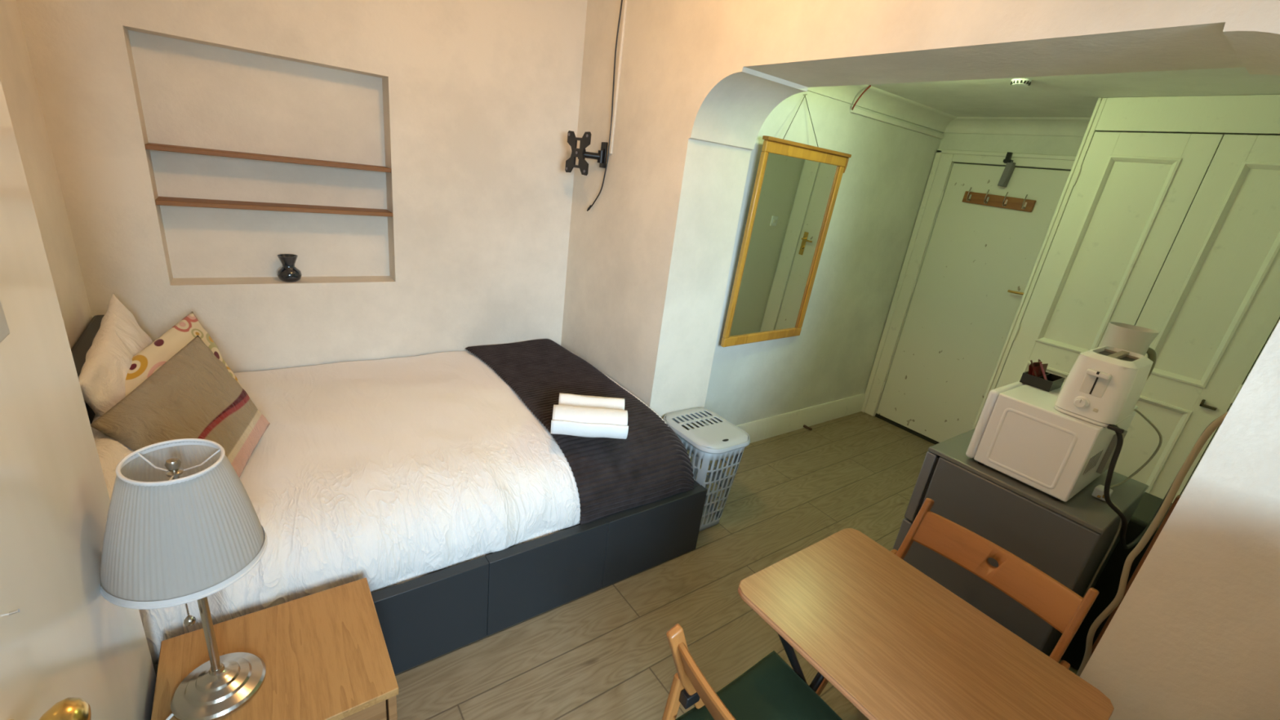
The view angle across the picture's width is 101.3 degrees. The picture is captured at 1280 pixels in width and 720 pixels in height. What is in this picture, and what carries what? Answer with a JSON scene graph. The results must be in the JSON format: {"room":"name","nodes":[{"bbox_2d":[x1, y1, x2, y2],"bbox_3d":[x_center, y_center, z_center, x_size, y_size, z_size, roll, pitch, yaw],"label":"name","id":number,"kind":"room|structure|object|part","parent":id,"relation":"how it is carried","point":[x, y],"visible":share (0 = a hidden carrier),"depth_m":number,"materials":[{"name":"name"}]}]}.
{"room":"studio apartment","nodes":[
{"label":"studio apartment","id":0,"kind":"room"},
{"bbox_2d":[0,0,92,349],"bbox_3d":[-1.773,-0.310,1.265,0.300,2.620,1.430,-7,25,-35],"label":"wall","id":1,"kind":"structure","parent":0,"point":[17,79],"depth_m":1.70,"materials":[{"name":"paint"}]},
{"bbox_2d":[16,0,587,373],"bbox_3d":[-1.289,-0.737,2.612,2.735,2.620,0.300,-7,25,-35],"label":"wall","id":2,"kind":"structure","parent":0,"point":[471,107],"depth_m":2.36,"materials":[{"name":"paint"}]},
{"bbox_2d":[144,142,391,172],"bbox_3d":[-1.536,-0.860,2.245,0.846,0.018,0.130,-7,25,-35],"label":"wooden shelf","id":3,"kind":"object","parent":2,"relation":"attached to","point":[152,146],"visible":1,"depth_m":2.17,"materials":[{"name":"brown wood"}]},
{"bbox_2d":[155,196,392,217],"bbox_3d":[-1.560,-0.672,2.313,0.846,0.018,0.130,-7,25,-35],"label":"wooden shelf","id":4,"kind":"object","parent":2,"relation":"attached to","point":[163,201],"visible":1,"depth_m":2.25,"materials":[{"name":"brown wood"}]},
{"bbox_2d":[276,253,302,282],"bbox_3d":[-1.599,-0.418,2.391,0.095,0.115,0.095,-7,25,-35],"label":"glass vase","id":5,"kind":"object","parent":2,"relation":"on","point":[288,273],"visible":1,"depth_m":2.37,"materials":[{"name":"black"}]},
{"bbox_2d":[395,411,1078,719],"bbox_3d":[0.628,1.064,2.314,5.210,0.060,4.200,-7,25,-35],"label":"floor","id":6,"kind":"structure","parent":0,"point":[605,653],"depth_m":2.12,"materials":[{"name":"laminate"}]},
{"bbox_2d":[151,577,399,719],"bbox_3d":[-0.900,0.942,1.341,0.452,0.450,0.403,-7,25,-35],"label":"nightstand","id":7,"kind":"object","parent":6,"relation":"on","point":[325,655],"visible":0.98,"depth_m":1.28,"materials":[{"name":"brown wood"}]},
{"bbox_2d":[99,438,267,719],"bbox_3d":[-0.935,0.562,1.119,0.263,0.803,0.298,-7,25,-35],"label":"table lamp","id":8,"kind":"object","parent":7,"relation":"on","point":[182,526],"visible":1,"depth_m":1.00,"materials":[{"name":"white fabric"}]},
{"bbox_3d":[-1.002,0.878,1.099,0.017,0.210,0.133,1,21,-17],"label":"power cord","id":9,"kind":"part","parent":8,"relation":"part of","materials":[{"name":"white plastic"}]},
{"bbox_3d":[-0.886,0.194,0.997,0.155,0.022,0.155,-7,25,-35],"label":"shade trim","id":10,"kind":"part","parent":8,"relation":"part of","materials":[{"name":"white fabric"}]},
{"bbox_3d":[-0.911,0.297,1.037,0.255,0.242,0.255,-7,25,-35],"label":"lamp shade","id":11,"kind":"part","parent":8,"relation":"part of","materials":[{"name":"grey fabric"}]},
{"bbox_3d":[-0.924,0.399,1.074,0.263,0.030,0.263,-7,25,-35],"label":"shade trim","id":12,"kind":"part","parent":8,"relation":"part of","materials":[{"name":"white fabric"}]},
{"bbox_3d":[-0.924,0.444,1.057,0.004,0.197,0.004,-7,25,-35],"label":"pull chain","id":13,"kind":"part","parent":8,"relation":"part of","materials":[{"name":"silver metal"}]},
{"bbox_3d":[-0.922,0.502,1.106,0.028,0.405,0.028,-7,25,-35],"label":"stem","id":14,"kind":"part","parent":8,"relation":"part of","materials":[{"name":"silver metal"}]},
{"bbox_3d":[-0.787,0.906,1.179,0.400,0.187,0.018,-7,25,-35],"label":"drawer","id":15,"kind":"part","parent":7,"relation":"part of","materials":[{"name":"brown wood"}]},
{"bbox_3d":[-0.731,0.929,1.472,0.018,0.428,0.387,-7,25,-35],"label":"panel","id":16,"kind":"part","parent":7,"relation":"part of","materials":[{"name":"brown wood"}]},
{"bbox_2d":[71,315,706,676],"bbox_3d":[-0.919,0.366,2.266,2.093,0.880,1.396,-7,25,-35],"label":"bed","id":17,"kind":"object","parent":6,"relation":"on","point":[424,619],"visible":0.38,"depth_m":1.93,"materials":[{"name":"black fabric"}]},
{"bbox_3d":[-1.735,0.472,1.679,0.071,0.880,1.396,-7,25,-35],"label":"headboard","id":18,"kind":"part","parent":17,"relation":"part of","materials":[{"name":"grey leather"}]},
{"bbox_2d":[78,293,152,416],"bbox_3d":[-1.739,0.022,1.780,0.146,0.360,0.706,-6,24,-32],"label":"pillow","id":19,"kind":"object","parent":17,"relation":"on","point":[119,337],"visible":0.51,"depth_m":1.65,"materials":[{"name":"white fabric"}]},
{"bbox_2d":[138,351,668,664],"bbox_3d":[-0.936,0.357,2.278,1.905,0.342,1.336,-7,25,-35],"label":"duvet","id":20,"kind":"object","parent":17,"relation":"on","point":[388,473],"visible":0.49,"depth_m":1.85,"materials":[{"name":"white fabric"}]},
{"bbox_2d":[91,414,133,499],"bbox_3d":[-1.435,0.291,1.453,0.167,0.155,0.760,-7,25,-35],"label":"pillow","id":21,"kind":"object","parent":20,"relation":"on","point":[111,451],"visible":0.13,"depth_m":1.40,"materials":[{"name":"white fabric"}]},
{"bbox_2d":[90,335,270,477],"bbox_3d":[-1.359,0.163,1.656,0.362,0.284,0.600,4,20,-11],"label":"cushion","id":22,"kind":"object","parent":20,"relation":"on","point":[193,394],"visible":0.77,"depth_m":1.62,"materials":[{"name":"beige fabric"}]},
{"bbox_2d":[124,311,242,396],"bbox_3d":[-1.569,0.061,1.827,0.279,0.246,0.754,2,21,-16],"label":"cushion","id":23,"kind":"object","parent":20,"relation":"on","point":[152,357],"visible":0.33,"depth_m":1.84,"materials":[{"name":"multicoloured fabric"}]},
{"bbox_2d":[464,338,693,524],"bbox_3d":[-0.368,0.262,2.666,0.601,0.341,1.352,-7,25,-35],"label":"throw","id":24,"kind":"object","parent":20,"relation":"on","point":[612,476],"visible":0.88,"depth_m":2.31,"materials":[{"name":"black fabric"}]},
{"bbox_2d":[551,404,628,439],"bbox_3d":[-0.202,0.249,2.098,0.299,0.114,0.139,5,20,-8],"label":"rolled towel","id":25,"kind":"object","parent":24,"relation":"on","point":[580,421],"visible":1,"depth_m":2.05,"materials":[{"name":"white fabric"}]},
{"bbox_2d":[558,392,624,409],"bbox_3d":[-0.207,0.198,2.230,0.274,0.112,0.119,5,20,-7],"label":"rolled towel","id":26,"kind":"object","parent":24,"relation":"on","point":[568,399],"visible":0.57,"depth_m":2.19,"materials":[{"name":"white fabric"}]},
{"bbox_3d":[-0.565,0.850,1.870,2.082,0.335,0.043,-7,25,-35],"label":"rail","id":27,"kind":"part","parent":17,"relation":"part of","materials":[{"name":"black fabric"}]},
{"bbox_3d":[0.224,0.725,2.500,0.048,0.335,0.064,-7,25,-35],"label":"corner post","id":28,"kind":"part","parent":17,"relation":"part of","materials":[{"name":"black fabric"}]},
{"bbox_2d":[662,623,735,719],"bbox_3d":[0.333,0.985,1.202,0.477,0.788,0.510,-7,25,-35],"label":"folding chair","id":29,"kind":"object","parent":6,"relation":"on","point":[690,686],"visible":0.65,"depth_m":1.11,"materials":[{"name":"brown wood"}]},
{"bbox_3d":[0.041,1.009,1.317,0.088,0.577,0.020,-7,25,-35],"label":"leg","id":30,"kind":"part","parent":29,"relation":"part of","materials":[{"name":"brown wood"}]},
{"bbox_3d":[0.205,0.907,1.366,0.477,0.788,0.020,-7,25,-35],"label":"frame post","id":31,"kind":"part","parent":29,"relation":"part of","materials":[{"name":"brown wood"}]},
{"bbox_3d":[0.209,0.722,0.982,0.077,0.100,0.428,-7,25,-35],"label":"rail","id":32,"kind":"part","parent":29,"relation":"part of","materials":[{"name":"brown wood"}]},
{"bbox_2d":[675,650,842,719],"bbox_3d":[0.349,0.910,1.210,0.370,0.045,0.425,-7,25,-35],"label":"seat cushion","id":33,"kind":"object","parent":29,"relation":"on","point":[771,689],"visible":0.94,"depth_m":1.32,"materials":[{"name":"green fabric"}]},
{"bbox_2d":[662,407,750,531],"bbox_3d":[0.297,0.566,2.691,0.327,0.526,0.405,-7,25,-35],"label":"laundry basket","id":34,"kind":"object","parent":6,"relation":"on","point":[718,440],"visible":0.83,"depth_m":2.55,"materials":[{"name":"grey plastic"}]},
{"bbox_3d":[0.329,0.329,2.604,0.318,0.017,0.393,-7,25,-35],"label":"lid","id":35,"kind":"part","parent":34,"relation":"part of","materials":[{"name":"grey plastic"}]},
{"bbox_2d":[803,424,812,431],"bbox_3d":[1.252,0.505,3.922,0.020,0.022,0.066,-7,25,-35],"label":"door stop","id":36,"kind":"object","parent":6,"relation":"on","point":[804,425],"visible":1,"depth_m":3.91,"materials":[{"name":"brown"}]},
{"bbox_2d":[737,528,1114,719],"bbox_3d":[0.593,0.990,1.356,0.520,0.718,0.665,-7,25,-35],"label":"folding table","id":37,"kind":"object","parent":6,"relation":"on","point":[898,644],"visible":1,"depth_m":1.22,"materials":[{"name":"brown wood"}]},
{"bbox_3d":[0.469,0.930,1.509,0.458,0.694,0.022,-7,25,-35],"label":"leg","id":38,"kind":"part","parent":37,"relation":"part of","materials":[{"name":"black metal"}]},
{"bbox_3d":[0.492,0.938,1.496,0.458,0.694,0.022,-7,25,-35],"label":"leg","id":39,"kind":"part","parent":37,"relation":"part of","materials":[{"name":"black metal"}]},
{"bbox_2d":[815,497,1098,696],"bbox_3d":[0.857,0.921,1.567,0.477,0.788,0.510,-7,25,-35],"label":"folding chair","id":40,"kind":"object","parent":6,"relation":"on","point":[1062,608],"visible":0.43,"depth_m":1.55,"materials":[{"name":"brown wood"}]},
{"bbox_3d":[0.729,0.844,1.731,0.477,0.788,0.020,-7,25,-35],"label":"frame post","id":41,"kind":"part","parent":40,"relation":"part of","materials":[{"name":"brown wood"}]},
{"bbox_3d":[0.842,0.910,1.881,0.088,0.577,0.020,-7,25,-35],"label":"leg","id":42,"kind":"part","parent":40,"relation":"part of","materials":[{"name":"brown wood"}]},
{"bbox_3d":[1.056,0.617,1.580,0.077,0.100,0.428,-7,25,-35],"label":"rail","id":43,"kind":"part","parent":40,"relation":"part of","materials":[{"name":"brown wood"}]},
{"bbox_3d":[1.125,1.080,1.519,0.088,0.577,0.020,-7,25,-35],"label":"leg","id":44,"kind":"part","parent":40,"relation":"part of","materials":[{"name":"brown wood"}]},
{"bbox_3d":[0.985,0.998,1.403,0.477,0.788,0.020,-7,25,-35],"label":"frame post","id":45,"kind":"part","parent":40,"relation":"part of","materials":[{"name":"brown wood"}]},
{"bbox_2d":[892,428,1148,656],"bbox_3d":[1.367,0.777,2.024,0.539,0.856,0.522,-7,25,-35],"label":"cabinet","id":46,"kind":"object","parent":6,"relation":"on","point":[1068,541],"visible":0.52,"depth_m":1.76,"materials":[{"name":"grey wood"}]},
{"bbox_3d":[1.208,0.827,2.253,0.535,0.508,0.035,-7,25,-35],"label":"door","id":47,"kind":"part","parent":46,"relation":"part of","materials":[{"name":"silver metal"}]},
{"bbox_3d":[1.259,0.448,2.115,0.535,0.291,0.035,-7,25,-35],"label":"door","id":48,"kind":"part","parent":46,"relation":"part of","materials":[{"name":"silver metal"}]},
{"bbox_3d":[1.419,0.386,1.880,0.539,0.017,0.520,-7,25,-35],"label":"panel","id":49,"kind":"part","parent":46,"relation":"part of","materials":[{"name":"grey"}]},
{"bbox_2d":[965,381,1137,502],"bbox_3d":[1.429,0.256,1.821,0.445,0.269,0.320,-7,25,-35],"label":"microwave","id":50,"kind":"object","parent":46,"relation":"on","point":[1019,433],"visible":0.87,"depth_m":1.69,"materials":[{"name":"white metal"}]},
{"bbox_3d":[1.347,0.200,1.928,0.444,0.259,0.029,-7,25,-35],"label":"door","id":51,"kind":"part","parent":50,"relation":"part of","materials":[{"name":"white plastic"}]},
{"bbox_3d":[1.253,0.283,1.690,0.003,0.204,0.206,-7,25,-35],"label":"embossed panel","id":52,"kind":"part","parent":50,"relation":"part of","materials":[{"name":"white plastic"}]},
{"bbox_2d":[1019,371,1065,391],"bbox_3d":[1.442,0.071,1.882,0.124,0.036,0.092,-7,25,-35],"label":"tray","id":53,"kind":"object","parent":50,"relation":"on","point":[1053,382],"visible":0.9,"depth_m":1.85,"materials":[{"name":"black plastic"}]},
{"bbox_2d":[1028,364,1035,375],"bbox_3d":[1.402,0.046,1.881,0.052,0.059,0.014,-6,24,-34],"label":"sachet","id":54,"kind":"object","parent":53,"relation":"on","point":[1030,368],"visible":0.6,"depth_m":1.87,"materials":[{"name":"red paper"}]},
{"bbox_2d":[1030,360,1037,377],"bbox_3d":[1.399,0.044,1.859,0.014,0.075,0.051,-7,25,-35],"label":"sachet","id":55,"kind":"object","parent":53,"relation":"on","point":[1031,361],"visible":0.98,"depth_m":1.86,"materials":[{"name":"brown paper"}]},
{"bbox_2d":[1032,365,1041,377],"bbox_3d":[1.413,0.052,1.868,0.055,0.061,0.014,-1,22,-23],"label":"sachet","id":56,"kind":"object","parent":53,"relation":"on","point":[1037,369],"visible":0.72,"depth_m":1.86,"materials":[{"name":"red paper"}]},
{"bbox_2d":[1038,363,1048,375],"bbox_3d":[1.457,0.043,1.907,0.053,0.061,0.004,-1,21,-22],"label":"sachet","id":57,"kind":"object","parent":53,"relation":"on","point":[1045,366],"visible":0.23,"depth_m":1.91,"materials":[{"name":"brown paper"}]},
{"bbox_2d":[1040,363,1047,380],"bbox_3d":[1.417,0.055,1.837,0.014,0.075,0.052,-7,25,-35],"label":"sachet","id":58,"kind":"object","parent":53,"relation":"on","point":[1041,364],"visible":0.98,"depth_m":1.84,"materials":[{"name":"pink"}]},
{"bbox_2d":[1053,346,1153,426],"bbox_3d":[1.446,0.074,1.636,0.275,0.199,0.154,-7,25,-35],"label":"toaster","id":59,"kind":"object","parent":50,"relation":"on","point":[1104,386],"visible":1,"depth_m":1.57,"materials":[{"name":"white plastic"}]},
{"bbox_3d":[1.353,0.042,1.548,0.028,0.016,0.056,-7,25,-35],"label":"lever","id":60,"kind":"part","parent":59,"relation":"part of","materials":[{"name":"white plastic"}]},
{"bbox_2d":[1082,424,1124,597],"bbox_3d":[1.431,0.597,1.693,0.122,0.832,0.029,25,26,39],"label":"cable","id":61,"kind":"object","parent":59,"relation":"hanging from","point":[1120,522],"visible":0.31,"depth_m":1.64,"materials":[{"name":"grey plastic"}]},
{"bbox_2d":[1097,321,1159,379],"bbox_3d":[1.595,0.018,1.750,0.132,0.262,0.152,-7,25,-35],"label":"kettle","id":62,"kind":"object","parent":50,"relation":"on","point":[1131,338],"visible":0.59,"depth_m":1.70,"materials":[{"name":"grey plastic"}]},
{"bbox_3d":[1.662,0.034,1.737,0.048,0.160,0.018,15,21,20],"label":"handle","id":63,"kind":"part","parent":62,"relation":"part of","materials":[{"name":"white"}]},
{"bbox_2d":[1091,408,1162,501],"bbox_3d":[1.600,0.306,1.734,0.279,0.275,0.087,-4,23,-29],"label":"power cord","id":64,"kind":"object","parent":46,"relation":"on","point":[1098,492],"visible":0.84,"depth_m":1.75,"materials":[{"name":"white plastic"}]},
{"bbox_3d":[1.624,0.302,1.753,0.226,0.275,0.078,-2,22,-24],"label":"cord","id":65,"kind":"part","parent":64,"relation":"part of","materials":[{"name":"beige plastic"}]},
{"bbox_2d":[1103,417,1218,549],"bbox_3d":[1.685,0.403,1.710,0.670,0.480,0.116,-1,22,-23],"label":"cable","id":66,"kind":"object","parent":46,"relation":"hanging from","point":[1118,431],"visible":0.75,"depth_m":1.59,"materials":[{"name":"black plastic"}]},
{"bbox_2d":[1061,492,1172,670],"bbox_3d":[1.857,0.862,2.200,0.335,0.700,0.386,-7,25,-35],"label":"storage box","id":67,"kind":"object","parent":6,"relation":"on","point":[1107,585],"visible":0.02,"depth_m":2.01,"materials":[{"name":"grey plastic"}]},
{"bbox_2d":[972,94,1279,502],"bbox_3d":[2.593,-0.065,2.721,0.727,2.254,0.957,-7,25,-35],"label":"wardrobe","id":68,"kind":"object","parent":6,"relation":"on","point":[1176,235],"visible":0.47,"depth_m":2.37,"materials":[{"name":"paint"}]},
{"bbox_3d":[2.119,0.405,2.873,0.020,0.770,0.256,-7,25,-35],"label":"moulding","id":69,"kind":"part","parent":68,"relation":"part of","materials":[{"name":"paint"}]},
{"bbox_3d":[2.130,0.404,2.880,0.006,0.766,0.252,-7,25,-35],"label":"panel","id":70,"kind":"part","parent":68,"relation":"part of","materials":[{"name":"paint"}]},
{"bbox_3d":[2.249,-0.493,2.553,0.006,0.925,0.252,-7,25,-35],"label":"panel","id":71,"kind":"part","parent":68,"relation":"part of","materials":[{"name":"paint"}]},
{"bbox_3d":[2.238,-0.492,2.545,0.020,0.929,0.256,-7,25,-35],"label":"moulding","id":72,"kind":"part","parent":68,"relation":"part of","materials":[{"name":"paint"}]},
{"bbox_3d":[2.192,-0.077,2.703,0.023,2.022,0.440,-7,25,-35],"label":"door","id":73,"kind":"part","parent":68,"relation":"part of","materials":[{"name":"paint"}]},
{"bbox_3d":[2.348,-0.223,3.066,0.689,2.254,0.018,-7,25,-35],"label":"panel","id":74,"kind":"part","parent":68,"relation":"part of","materials":[{"name":"paint"}]},
{"bbox_3d":[2.374,0.550,2.567,0.006,0.766,0.214,-7,25,-35],"label":"panel","id":75,"kind":"part","parent":68,"relation":"part of","materials":[{"name":"paint"}]},
{"bbox_3d":[2.363,0.552,2.559,0.020,0.770,0.218,-7,25,-35],"label":"moulding","id":76,"kind":"part","parent":68,"relation":"part of","materials":[{"name":"paint"}]},
{"bbox_3d":[2.436,0.070,2.390,0.023,2.022,0.402,-7,25,-35],"label":"door","id":77,"kind":"part","parent":68,"relation":"part of","materials":[{"name":"paint"}]},
{"bbox_3d":[2.483,-0.345,2.232,0.020,0.929,0.218,-7,25,-35],"label":"moulding","id":78,"kind":"part","parent":68,"relation":"part of","materials":[{"name":"paint"}]},
{"bbox_3d":[2.493,-0.347,2.240,0.006,0.925,0.214,-7,25,-35],"label":"panel","id":79,"kind":"part","parent":68,"relation":"part of","materials":[{"name":"paint"}]},
{"bbox_2d":[1090,494,1181,656],"bbox_3d":[1.317,0.845,1.519,0.025,1.060,0.019,-7,25,-35],"label":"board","id":80,"kind":"object","parent":6,"relation":"on","point":[1177,498],"visible":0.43,"depth_m":1.41,"materials":[{"name":"wood"}]},
{"bbox_2d":[704,90,942,425],"bbox_3d":[1.224,-0.748,3.558,2.425,2.620,0.250,-7,25,-35],"label":"wall","id":81,"kind":"structure","parent":0,"point":[884,180],"depth_m":3.54,"materials":[{"name":"paint"}]},
{"bbox_2d":[720,93,851,346],"bbox_3d":[0.859,-0.764,3.035,0.774,1.386,0.097,-9,26,-38],"label":"wall mirror","id":82,"kind":"object","parent":81,"relation":"attached to","point":[796,188],"visible":1,"depth_m":3.04,"materials":[{"name":"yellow wood"}]},
{"bbox_2d":[728,152,838,337],"bbox_3d":[0.843,-0.639,3.078,0.688,1.060,0.036,-9,26,-38],"label":"mirror glass","id":83,"kind":"object","parent":82,"relation":"attached to","point":[797,193],"depth_m":3.06,"materials":[{"name":"silver"}]},
{"bbox_3d":[0.925,-1.119,2.881,0.774,0.107,0.040,-9,26,-38],"label":"cornice","id":84,"kind":"part","parent":82,"relation":"part of","materials":[{"name":"wood"}]},
{"bbox_2d":[736,392,865,443],"bbox_3d":[1.029,0.462,3.789,2.124,0.158,0.022,-7,25,-35],"label":"baseboard","id":85,"kind":"structure","parent":81,"relation":"attached to","point":[772,426],"depth_m":3.90,"materials":[{"name":"wood"}]},
{"bbox_2d":[807,84,957,133],"bbox_3d":[1.323,-1.509,3.025,2.125,0.085,0.125,-7,25,-35],"label":"trim","id":86,"kind":"structure","parent":81,"relation":"attached to","point":[876,100],"depth_m":3.17,"materials":[{"name":"paint"}]},
{"bbox_2d":[849,84,943,138],"bbox_3d":[1.692,-1.535,3.292,1.174,0.128,0.138,-7,25,-35],"label":"cable conduit","id":87,"kind":"object","parent":81,"relation":"attached to","point":[854,110],"visible":1,"depth_m":3.28,"materials":[{"name":"paint"}]},
{"bbox_2d":[560,0,1279,719],"bbox_3d":[0.813,-0.166,1.814,0.385,2.620,3.700,-7,25,-35],"label":"wall","id":88,"kind":"structure","parent":0,"point":[1195,634],"depth_m":1.57,"materials":[{"name":"paint"}]},
{"bbox_2d":[564,130,608,175],"bbox_3d":[-0.272,-1.062,2.708,0.143,0.204,0.202,-7,25,-35],"label":"tv bracket","id":89,"kind":"object","parent":88,"relation":"attached to","point":[581,153],"visible":1,"depth_m":2.68,"materials":[{"name":"black metal"}]},
{"bbox_3d":[-0.317,-1.056,2.675,0.009,0.204,0.202,-10,26,-39],"label":"mounting plate","id":90,"kind":"part","parent":89,"relation":"part of","materials":[{"name":"black metal"}]},
{"bbox_3d":[-0.250,-1.047,2.688,0.135,0.060,0.038,2,21,-16],"label":"arm","id":91,"kind":"part","parent":89,"relation":"part of","materials":[{"name":"black metal"}]},
{"bbox_3d":[-0.191,-1.056,2.703,0.020,0.124,0.048,-7,25,-35],"label":"wall plate","id":92,"kind":"part","parent":89,"relation":"part of","materials":[{"name":"black metal"}]},
{"bbox_2d":[586,0,622,211],"bbox_3d":[-0.169,-1.346,2.608,0.016,1.199,0.147,-10,26,-40],"label":"hanging cable","id":93,"kind":"object","parent":88,"relation":"hanging from","point":[590,206],"visible":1,"depth_m":2.58,"materials":[{"name":"black plastic"}]},
{"bbox_2d":[608,0,627,154],"bbox_3d":[-0.093,-1.460,2.501,0.012,0.896,0.016,-7,25,-35],"label":"cable trunking","id":94,"kind":"object","parent":88,"relation":"attached to","point":[624,6],"visible":1,"depth_m":2.53,"materials":[{"name":"paint"}]},
{"bbox_2d":[1075,409,1229,676],"bbox_3d":[1.320,0.633,1.438,0.013,1.112,0.046,-7,25,-35],"label":"cable","id":95,"kind":"object","parent":88,"relation":"attached to","point":[1216,423],"visible":0.85,"depth_m":1.38,"materials":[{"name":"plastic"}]},
{"bbox_2d":[869,66,1279,117],"bbox_3d":[1.891,-1.393,2.255,2.125,0.365,2.000,-7,25,-35],"label":"ceiling","id":96,"kind":"structure","parent":0,"point":[1066,95],"depth_m":2.47,"materials":[{"name":"paint"}]},
{"bbox_2d":[1009,78,1031,86],"bbox_3d":[1.719,-1.252,2.369,0.080,0.020,0.080,-7,25,-35],"label":"smoke detector","id":97,"kind":"object","parent":96,"relation":"attached to","point":[1016,82],"visible":1,"depth_m":2.35,"materials":[{"name":"white plastic"}]},
{"bbox_2d":[874,132,1279,416],"bbox_3d":[2.731,-0.469,3.342,0.300,2.620,2.000,-7,25,-35],"label":"wall","id":98,"kind":"structure","parent":0,"point":[1019,144],"depth_m":3.40,"materials":[{"name":"paint"}]},
{"bbox_2d":[861,149,1075,416],"bbox_3d":[2.292,-0.353,3.686,0.034,2.060,1.054,-7,25,-35],"label":"trim","id":99,"kind":"structure","parent":98,"relation":"attached to","point":[944,159],"depth_m":3.88,"materials":[{"name":"wood"}]},
{"bbox_2d":[875,163,1070,444],"bbox_3d":[2.284,-0.323,3.723,0.111,1.978,0.778,-7,25,-35],"label":"door","id":100,"kind":"structure","parent":98,"relation":"in","point":[980,260],"depth_m":3.70,"materials":[{"name":"paint"}]},
{"bbox_2d":[962,186,1035,212],"bbox_3d":[2.345,-1.059,3.451,0.064,0.110,0.432,-7,25,-35],"label":"coat rack","id":101,"kind":"object","parent":100,"relation":"attached to","point":[1003,202],"visible":1,"depth_m":3.45,"materials":[{"name":"brown wood"}]},
{"bbox_2d":[997,151,1015,186],"bbox_3d":[2.368,-1.226,3.383,0.068,0.208,0.058,-7,25,-35],"label":"door closer","id":102,"kind":"object","parent":100,"relation":"attached to","point":[1010,166],"depth_m":3.37,"materials":[{"name":"grey metal"}]},
{"bbox_3d":[2.458,-0.438,3.410,0.053,0.019,0.109,-7,25,-35],"label":"lever","id":103,"kind":"part","parent":100,"relation":"part of","materials":[{"name":"gold metal"}]},
{"bbox_2d":[944,116,1090,136],"bbox_3d":[2.400,-1.451,3.260,0.125,0.085,1.060,-7,25,-35],"label":"trim","id":104,"kind":"structure","parent":98,"relation":"attached to","point":[1058,126],"depth_m":3.30,"materials":[{"name":"paint"}]},
{"bbox_3d":[-0.626,0.320,-0.042,0.505,2.620,2.275,-7,25,-35],"label":"wall","id":105,"kind":"structure","parent":0,"visible":0},
{"bbox_2d":[0,80,156,719],"bbox_3d":[-0.860,0.134,0.765,0.092,2.240,0.668,-7,25,-35],"label":"door","id":106,"kind":"structure","parent":105,"relation":"in","point":[69,652],"depth_m":0.82,"materials":[{"name":"white"}]},
{"bbox_2d":[0,300,9,342],"bbox_3d":[-0.846,-0.061,0.681,0.013,0.086,0.086,-7,25,-35],"label":"light switch","id":107,"kind":"object","parent":106,"relation":"attached to","point":[4,330],"visible":1,"depth_m":0.71,"materials":[{"name":"grey plastic"}]},
{"bbox_2d":[8,608,19,615],"bbox_3d":[-0.782,0.315,0.655,0.010,0.005,0.004,-7,25,-35],"label":"nail","id":108,"kind":"object","parent":106,"relation":"attached to","point":[16,611],"visible":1,"depth_m":0.65,"materials":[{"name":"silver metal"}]}
]}

